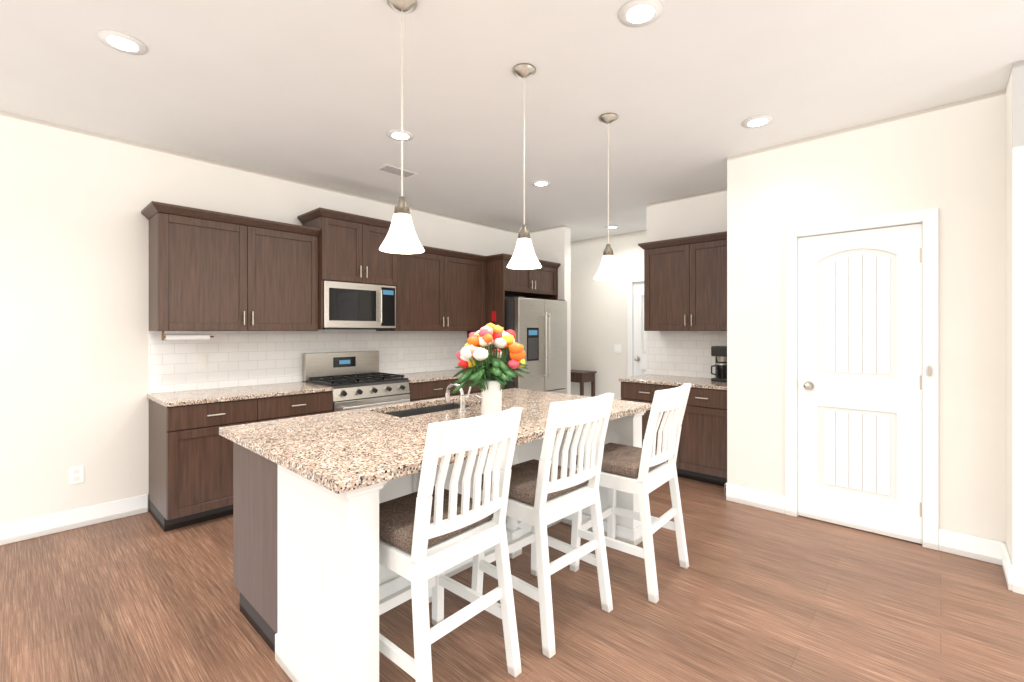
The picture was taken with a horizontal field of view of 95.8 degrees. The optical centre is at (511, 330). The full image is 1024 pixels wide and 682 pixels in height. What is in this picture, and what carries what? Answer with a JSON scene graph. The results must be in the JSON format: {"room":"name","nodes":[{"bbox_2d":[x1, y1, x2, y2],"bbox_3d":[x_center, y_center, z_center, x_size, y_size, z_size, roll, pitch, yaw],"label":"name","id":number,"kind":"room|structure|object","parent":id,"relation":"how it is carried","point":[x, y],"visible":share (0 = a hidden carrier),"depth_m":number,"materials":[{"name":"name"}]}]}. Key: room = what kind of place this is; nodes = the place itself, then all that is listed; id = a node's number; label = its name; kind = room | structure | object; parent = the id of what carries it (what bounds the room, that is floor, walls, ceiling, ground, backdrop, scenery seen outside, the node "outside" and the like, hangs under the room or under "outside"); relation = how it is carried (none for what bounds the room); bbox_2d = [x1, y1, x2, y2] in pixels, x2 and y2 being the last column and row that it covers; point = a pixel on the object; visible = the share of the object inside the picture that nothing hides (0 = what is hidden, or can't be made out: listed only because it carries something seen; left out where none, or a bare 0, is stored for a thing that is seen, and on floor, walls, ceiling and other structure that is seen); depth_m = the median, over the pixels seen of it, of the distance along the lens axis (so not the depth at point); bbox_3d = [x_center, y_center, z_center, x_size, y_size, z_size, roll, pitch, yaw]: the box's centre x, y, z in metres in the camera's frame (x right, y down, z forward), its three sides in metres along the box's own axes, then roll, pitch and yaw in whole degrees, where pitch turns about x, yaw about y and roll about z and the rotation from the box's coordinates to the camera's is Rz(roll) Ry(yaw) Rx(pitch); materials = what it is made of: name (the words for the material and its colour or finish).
{"room":"kitchen","nodes":[
{"label":"kitchen","id":0,"kind":"room"},
{"bbox_2d":[0,111,518,523],"bbox_3d":[-2.660,-0.020,3.765,0.120,2.800,8.150,0,0,43],"label":"wall","id":1,"kind":"structure","parent":0,"point":[74,304],"depth_m":3.29,"materials":[{"name":"paint"}]},
{"bbox_2d":[0,494,147,545],"bbox_3d":[-4.028,1.312,2.188,0.016,0.135,3.675,0,0,43],"label":"baseboard","id":2,"kind":"structure","parent":1,"relation":"attached to","point":[20,530],"depth_m":3.22,"materials":[{"name":"white wood"}]},
{"bbox_2d":[69,465,83,484],"bbox_3d":[-3.053,1.010,3.246,0.008,0.120,0.075,0,0,43],"label":"outlet","id":3,"kind":"object","parent":1,"relation":"attached to","point":[76,474],"visible":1,"depth_m":3.25,"materials":[{"name":"white plastic"}]},
{"bbox_2d":[145,205,236,330],"bbox_3d":[-2.434,-0.446,3.657,0.350,0.893,0.638,0,0,43],"label":"upper cabinet","id":4,"kind":"object","parent":1,"relation":"attached to","point":[209,270],"depth_m":3.47,"materials":[{"name":"brown wood"}]},
{"bbox_2d":[162,331,213,340],"bbox_3d":[-2.464,0.035,3.529,0.044,0.070,0.330,0,0,43],"label":"paper towel holder","id":5,"kind":"object","parent":4,"relation":"attached to","point":[187,336],"visible":1,"depth_m":3.50,"materials":[{"name":"white paper"}]},
{"bbox_2d":[237,217,322,330],"bbox_3d":[-2.057,-0.446,4.027,0.400,0.893,0.657,0,0,43],"label":"upper cabinet","id":6,"kind":"object","parent":1,"relation":"attached to","point":[280,285],"depth_m":3.91,"materials":[{"name":"brown wood"}]},
{"bbox_2d":[149,329,466,393],"bbox_3d":[-1.679,0.215,4.734,0.003,0.530,3.245,0,0,43],"label":"tile backsplash","id":7,"kind":"structure","parent":1,"relation":"attached to","point":[241,358],"depth_m":4.19,"materials":[{"name":"white tile"}]},
{"bbox_2d":[196,355,206,369],"bbox_3d":[-2.542,0.260,3.795,0.006,0.120,0.075,0,0,43],"label":"outlet","id":8,"kind":"object","parent":7,"relation":"attached to","point":[201,362],"depth_m":3.79,"materials":[{"name":"white plastic"}]},
{"bbox_2d":[301,209,368,283],"bbox_3d":[-1.685,-0.759,4.415,0.420,0.608,0.449,0,0,43],"label":"upper cabinet","id":9,"kind":"object","parent":1,"relation":"attached to","point":[344,237],"depth_m":4.26,"materials":[{"name":"brown wood"}]},
{"bbox_2d":[323,281,395,329],"bbox_3d":[-1.556,-0.233,4.521,0.462,0.435,0.740,0,0,43],"label":"microwave","id":10,"kind":"object","parent":9,"relation":"attached to","point":[352,306],"visible":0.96,"depth_m":4.37,"materials":[{"name":"grey metal"}]},
{"bbox_2d":[369,217,400,288],"bbox_3d":[-1.460,-0.759,4.657,0.420,0.608,0.450,0,0,43],"label":"upper cabinet","id":11,"kind":"object","parent":1,"relation":"attached to","point":[384,267],"depth_m":4.54,"materials":[{"name":"brown wood"}]},
{"bbox_2d":[376,246,452,330],"bbox_3d":[-1.078,-0.446,5.085,0.400,0.893,0.729,0,0,43],"label":"upper cabinet","id":12,"kind":"object","parent":1,"relation":"attached to","point":[424,300],"depth_m":5.03,"materials":[{"name":"brown wood"}]},
{"bbox_2d":[453,253,488,332],"bbox_3d":[-0.688,-0.446,5.543,0.350,0.893,0.711,0,0,43],"label":"upper cabinet","id":13,"kind":"object","parent":1,"relation":"attached to","point":[470,271],"depth_m":5.50,"materials":[{"name":"brown wood"}]},
{"bbox_2d":[489,253,536,296],"bbox_3d":[-0.128,-0.686,5.933,0.640,0.413,0.569,0,0,43],"label":"upper cabinet","id":14,"kind":"object","parent":1,"relation":"attached to","point":[504,281],"depth_m":5.62,"materials":[{"name":"brown wood"}]},
{"bbox_2d":[533,261,556,296],"bbox_3d":[0.177,-0.686,6.263,0.640,0.413,0.569,0,0,43],"label":"upper cabinet","id":15,"kind":"object","parent":1,"relation":"attached to","point":[547,274],"depth_m":6.11,"materials":[{"name":"brown wood"}]},
{"bbox_2d":[0,476,1023,681],"bbox_3d":[-0.248,1.410,2.308,9.740,0.060,9.290,0,0,43],"label":"floor","id":16,"kind":"structure","parent":0,"point":[752,594],"depth_m":2.27,"materials":[{"name":"brown wood"}]},
{"bbox_2d":[149,397,266,531],"bbox_3d":[-2.339,0.945,3.555,0.630,0.870,0.620,0,0,43],"label":"base cabinet","id":17,"kind":"object","parent":16,"relation":"on","point":[190,465],"depth_m":3.28,"materials":[{"name":"brown wood"}]},
{"bbox_2d":[147,382,333,408],"bbox_3d":[-2.154,0.495,3.743,0.645,0.030,1.170,0,0,43],"label":"countertop","id":18,"kind":"structure","parent":17,"relation":"on","point":[243,393],"depth_m":3.56,"materials":[{"name":"beige stone"}]},
{"bbox_2d":[267,393,332,420],"bbox_3d":[-1.986,0.945,3.936,0.630,0.870,0.657,0,0,43],"label":"base cabinet","id":19,"kind":"object","parent":16,"relation":"on","point":[303,404],"depth_m":3.76,"materials":[{"name":"brown wood"}]},
{"bbox_2d":[302,351,409,411],"bbox_3d":[-1.469,0.795,4.440,0.699,1.170,0.776,0,0,43],"label":"range","id":20,"kind":"object","parent":16,"relation":"on","point":[356,379],"visible":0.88,"depth_m":4.40,"materials":[{"name":"grey metal"}]},
{"bbox_2d":[409,377,466,401],"bbox_3d":[-0.989,0.945,5.012,0.630,0.870,0.708,0,0,43],"label":"base cabinet","id":21,"kind":"object","parent":16,"relation":"on","point":[422,390],"depth_m":4.73,"materials":[{"name":"brown wood"}]},
{"bbox_2d":[391,369,490,384],"bbox_3d":[-0.781,0.495,5.225,0.645,0.030,1.303,0,0,43],"label":"countertop","id":22,"kind":"structure","parent":21,"relation":"on","point":[445,375],"depth_m":4.95,"materials":[{"name":"beige stone"}]},
{"bbox_2d":[233,403,645,681],"bbox_3d":[-0.284,0.949,2.702,1.239,0.862,2.100,0,0,43],"label":"kitchen island","id":23,"kind":"object","parent":16,"relation":"on","point":[314,581],"depth_m":1.85,"materials":[{"name":"wood"}]},
{"bbox_2d":[219,408,498,494],"bbox_3d":[-0.745,0.499,2.168,1.240,0.038,0.770,0,0,43],"label":"island countertop","id":24,"kind":"structure","parent":23,"relation":"on","point":[340,452],"depth_m":1.96,"materials":[{"name":"beige stone"}]},
{"bbox_2d":[367,395,584,446],"bbox_3d":[-0.252,0.499,2.700,1.240,0.038,0.680,0,0,43],"label":"island countertop","id":25,"kind":"structure","parent":23,"relation":"on","point":[532,426],"depth_m":2.63,"materials":[{"name":"beige stone"}]},
{"bbox_2d":[452,323,528,414],"bbox_3d":[-0.114,0.216,2.568,0.468,0.525,0.512,0,0,43],"label":"flower vase","id":26,"kind":"object","parent":25,"relation":"on","point":[482,341],"visible":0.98,"depth_m":2.48,"materials":[{"name":"white ceramic"}]},
{"bbox_2d":[451,388,651,422],"bbox_3d":[0.227,0.499,3.218,1.240,0.038,0.730,0,0,43],"label":"island countertop","id":27,"kind":"structure","parent":23,"relation":"on","point":[512,397],"depth_m":3.15,"materials":[{"name":"beige stone"}]},
{"bbox_2d":[379,407,521,681],"bbox_3d":[-0.302,0.843,1.844,0.569,1.075,0.505,0,0,43],"label":"bar stool","id":28,"kind":"object","parent":16,"relation":"on","point":[430,533],"visible":0.79,"depth_m":1.70,"materials":[{"name":"white paint"}]},
{"bbox_2d":[467,380,481,393],"bbox_3d":[-0.587,0.945,5.447,0.630,0.870,0.714,0,0,43],"label":"base cabinet","id":29,"kind":"object","parent":16,"relation":"on","point":[475,389],"depth_m":5.16,"materials":[{"name":"brown wood"}]},
{"bbox_2d":[505,296,566,393],"bbox_3d":[0.137,0.485,6.016,0.866,1.790,0.955,0,0,43],"label":"refrigerator","id":30,"kind":"object","parent":16,"relation":"on","point":[538,327],"visible":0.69,"depth_m":5.69,"materials":[{"name":"grey metal"}]},
{"bbox_2d":[471,393,613,657],"bbox_3d":[0.159,0.843,2.291,0.569,1.075,0.505,0,0,43],"label":"bar stool","id":31,"kind":"object","parent":16,"relation":"on","point":[544,492],"visible":0.9,"depth_m":2.13,"materials":[{"name":"white paint"}]},
{"bbox_2d":[571,370,596,396],"bbox_3d":[0.863,0.995,7.143,0.790,0.770,0.385,0,0,43],"label":"console table","id":32,"kind":"object","parent":16,"relation":"on","point":[581,377],"visible":0.27,"depth_m":6.87,"materials":[{"name":"brown wood"}]},
{"bbox_2d":[569,383,690,603],"bbox_3d":[0.702,0.843,2.679,0.561,1.075,0.488,0,0,40],"label":"bar stool","id":33,"kind":"object","parent":16,"relation":"on","point":[645,470],"visible":0.96,"depth_m":2.53,"materials":[{"name":"white paint"}]},
{"bbox_2d":[619,374,726,486],"bbox_3d":[1.701,0.930,4.550,1.113,0.900,0.664,0,0,43],"label":"base cabinet","id":34,"kind":"object","parent":16,"relation":"on","point":[702,453],"visible":0.38,"depth_m":4.19,"materials":[{"name":"brown wood"}]},
{"bbox_2d":[711,346,726,381],"bbox_3d":[2.012,0.312,4.422,0.197,0.334,0.177,0,0,43],"label":"coffee maker","id":35,"kind":"object","parent":34,"relation":"on","point":[719,353],"visible":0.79,"depth_m":4.36,"materials":[{"name":"black plastic"}]},
{"bbox_2d":[0,0,1023,241],"bbox_3d":[-0.248,-1.450,2.308,9.740,0.060,9.290,0,0,43],"label":"ceiling","id":36,"kind":"structure","parent":0,"point":[307,91],"depth_m":2.66,"materials":[{"name":"paint"}]},
{"bbox_2d":[96,30,147,54],"bbox_3d":[-1.913,-1.415,2.276,0.194,0.010,0.194,0,0,43],"label":"recessed light","id":37,"kind":"object","parent":36,"relation":"in","point":[121,42],"visible":1,"depth_m":2.27,"materials":[{"name":"white plastic"}]},
{"bbox_2d":[375,164,417,177],"bbox_3d":[-1.021,-1.415,4.107,0.170,0.009,0.340,0,0,43],"label":"ceiling vent","id":38,"kind":"object","parent":36,"relation":"in","point":[390,169],"visible":0.96,"depth_m":4.09,"materials":[{"name":"white metal"}]},
{"bbox_2d":[387,129,413,140],"bbox_3d":[-0.808,-1.415,3.351,0.194,0.010,0.194,0,0,43],"label":"recessed light","id":39,"kind":"object","parent":36,"relation":"in","point":[394,134],"visible":0.94,"depth_m":3.34,"materials":[{"name":"white plastic"}]},
{"bbox_2d":[379,0,424,253],"bbox_3d":[-0.473,-0.883,1.992,0.192,1.073,0.192,0,0,43],"label":"pendant light","id":40,"kind":"object","parent":36,"relation":"hanging from","point":[401,237],"visible":1,"depth_m":1.97,"materials":[{"name":"white glass"}]},
{"bbox_2d":[507,63,541,268],"bbox_3d":[0.066,-0.883,2.515,0.192,1.073,0.192,0,0,43],"label":"pendant light","id":41,"kind":"object","parent":36,"relation":"hanging from","point":[524,256],"visible":1,"depth_m":2.49,"materials":[{"name":"white glass"}]},
{"bbox_2d":[531,180,551,186],"bbox_3d":[0.282,-1.415,4.441,0.194,0.010,0.194,0,0,43],"label":"recessed light","id":42,"kind":"object","parent":36,"relation":"in","point":[540,183],"visible":0.98,"depth_m":4.43,"materials":[{"name":"white plastic"}]},
{"bbox_2d":[594,113,622,279],"bbox_3d":[0.639,-0.883,3.074,0.192,1.073,0.192,0,0,43],"label":"pendant light","id":43,"kind":"object","parent":36,"relation":"hanging from","point":[608,269],"visible":1,"depth_m":3.04,"materials":[{"name":"white glass"}]},
{"bbox_2d":[605,225,618,228],"bbox_3d":[1.364,-1.415,6.301,0.194,0.010,0.194,0,0,43],"label":"recessed light","id":44,"kind":"object","parent":36,"relation":"in","point":[613,226],"visible":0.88,"depth_m":6.26,"materials":[{"name":"white plastic"}]},
{"bbox_2d":[618,0,662,26],"bbox_3d":[0.572,-1.415,2.060,0.194,0.010,0.194,0,0,43],"label":"recessed light","id":45,"kind":"object","parent":36,"relation":"in","point":[636,13],"visible":1,"depth_m":2.05,"materials":[{"name":"white plastic"}]},
{"bbox_2d":[742,115,773,127],"bbox_3d":[1.663,-1.415,3.135,0.194,0.010,0.194,0,0,43],"label":"recessed light","id":46,"kind":"object","parent":36,"relation":"in","point":[758,121],"visible":1,"depth_m":3.12,"materials":[{"name":"white plastic"}]},
{"bbox_2d":[564,225,571,393],"bbox_3d":[0.750,-0.020,6.256,0.002,2.800,0.140,0,0,43],"label":"wall","id":47,"kind":"structure","parent":0,"point":[567,229],"depth_m":6.27,"materials":[{"name":"paint"}]},
{"bbox_2d":[533,230,643,399],"bbox_3d":[2.867,-0.020,5.672,9.740,2.800,0.120,0,0,43],"label":"wall","id":48,"kind":"structure","parent":0,"point":[599,307],"depth_m":6.96,"materials":[{"name":"paint"}]},
{"bbox_2d":[614,345,621,352],"bbox_3d":[1.554,0.260,6.800,0.120,0.120,0.008,0,0,43],"label":"switch plate","id":49,"kind":"object","parent":48,"relation":"attached to","point":[617,348],"visible":1,"depth_m":6.80,"materials":[{"name":"white plastic"}]},
{"bbox_2d":[628,276,643,376],"bbox_3d":[2.054,0.302,6.398,0.950,2.155,0.120,0,0,43],"label":"door frame","id":50,"kind":"structure","parent":48,"relation":"attached to","point":[631,280],"depth_m":6.64,"materials":[{"name":"white wood"}]},
{"bbox_2d":[634,282,645,375],"bbox_3d":[2.024,0.339,6.364,0.794,2.066,0.110,0,0,43],"label":"hall door","id":51,"kind":"structure","parent":48,"relation":"in","point":[639,350],"depth_m":6.58,"materials":[{"name":"white wood"}]},
{"bbox_2d":[644,189,723,377],"bbox_3d":[2.581,-0.020,4.274,2.820,2.800,0.120,0,0,43],"label":"wall","id":52,"kind":"structure","parent":0,"point":[702,213],"depth_m":4.89,"materials":[{"name":"paint"}]},
{"bbox_2d":[638,231,726,330],"bbox_3d":[1.811,-0.455,4.631,0.995,0.910,0.395,0,0,43],"label":"upper cabinet","id":53,"kind":"object","parent":52,"relation":"attached to","point":[685,283],"visible":0.81,"depth_m":4.51,"materials":[{"name":"brown wood"}]},
{"bbox_2d":[646,331,726,377],"bbox_3d":[1.922,0.215,4.800,1.133,0.530,0.003,0,0,43],"label":"tile backsplash","id":54,"kind":"structure","parent":52,"relation":"attached to","point":[673,353],"depth_m":4.91,"materials":[{"name":"white tile"}]},
{"bbox_2d":[724,90,1003,541],"bbox_3d":[2.419,-0.020,3.260,1.680,2.800,0.150,0,0,43],"label":"wall","id":55,"kind":"structure","parent":0,"point":[949,157],"depth_m":3.01,"materials":[{"name":"paint"}]},
{"bbox_2d":[725,482,784,513],"bbox_3d":[1.901,1.312,3.640,0.436,0.135,0.016,0,0,43],"label":"baseboard","id":56,"kind":"structure","parent":55,"relation":"attached to","point":[738,494],"depth_m":3.62,"materials":[{"name":"white wood"}]},
{"bbox_2d":[785,208,938,549],"bbox_3d":[2.406,0.302,3.237,0.850,2.155,0.120,0,0,43],"label":"door frame","id":57,"kind":"structure","parent":55,"relation":"attached to","point":[929,218],"depth_m":2.97,"materials":[{"name":"white wood"}]},
{"bbox_2d":[798,223,930,543],"bbox_3d":[2.390,0.339,3.190,0.735,2.066,0.110,0,0,43],"label":"pantry door","id":58,"kind":"structure","parent":55,"relation":"in","point":[860,380],"depth_m":3.20,"materials":[{"name":"white wood"}]},
{"bbox_2d":[996,541,1010,570],"bbox_3d":[2.781,1.312,2.603,0.016,0.135,0.340,0,0,43],"label":"baseboard","id":59,"kind":"structure","parent":55,"relation":"attached to","point":[1002,555],"depth_m":2.72,"materials":[{"name":"white wood"}]},
{"bbox_2d":[1004,68,1011,562],"bbox_3d":[3.704,-0.020,1.586,2.720,2.800,0.120,0,0,43],"label":"wall","id":60,"kind":"structure","parent":0,"point":[1008,92],"depth_m":2.61,"materials":[{"name":"paint"}]},
{"bbox_2d":[1004,562,1012,590],"bbox_3d":[3.642,1.312,1.553,2.706,0.135,0.020,0,0,43],"label":"baseboard","id":61,"kind":"structure","parent":60,"relation":"attached to","point":[1008,567],"depth_m":2.47,"materials":[{"name":"white wood"}]},
{"bbox_2d":[1012,60,1023,594],"bbox_3d":[2.783,-0.020,2.342,0.340,2.800,0.022,0,0,43],"label":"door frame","id":62,"kind":"structure","parent":60,"relation":"attached to","point":[1017,67],"depth_m":2.44,"materials":[{"name":"white wood"}]}
]}

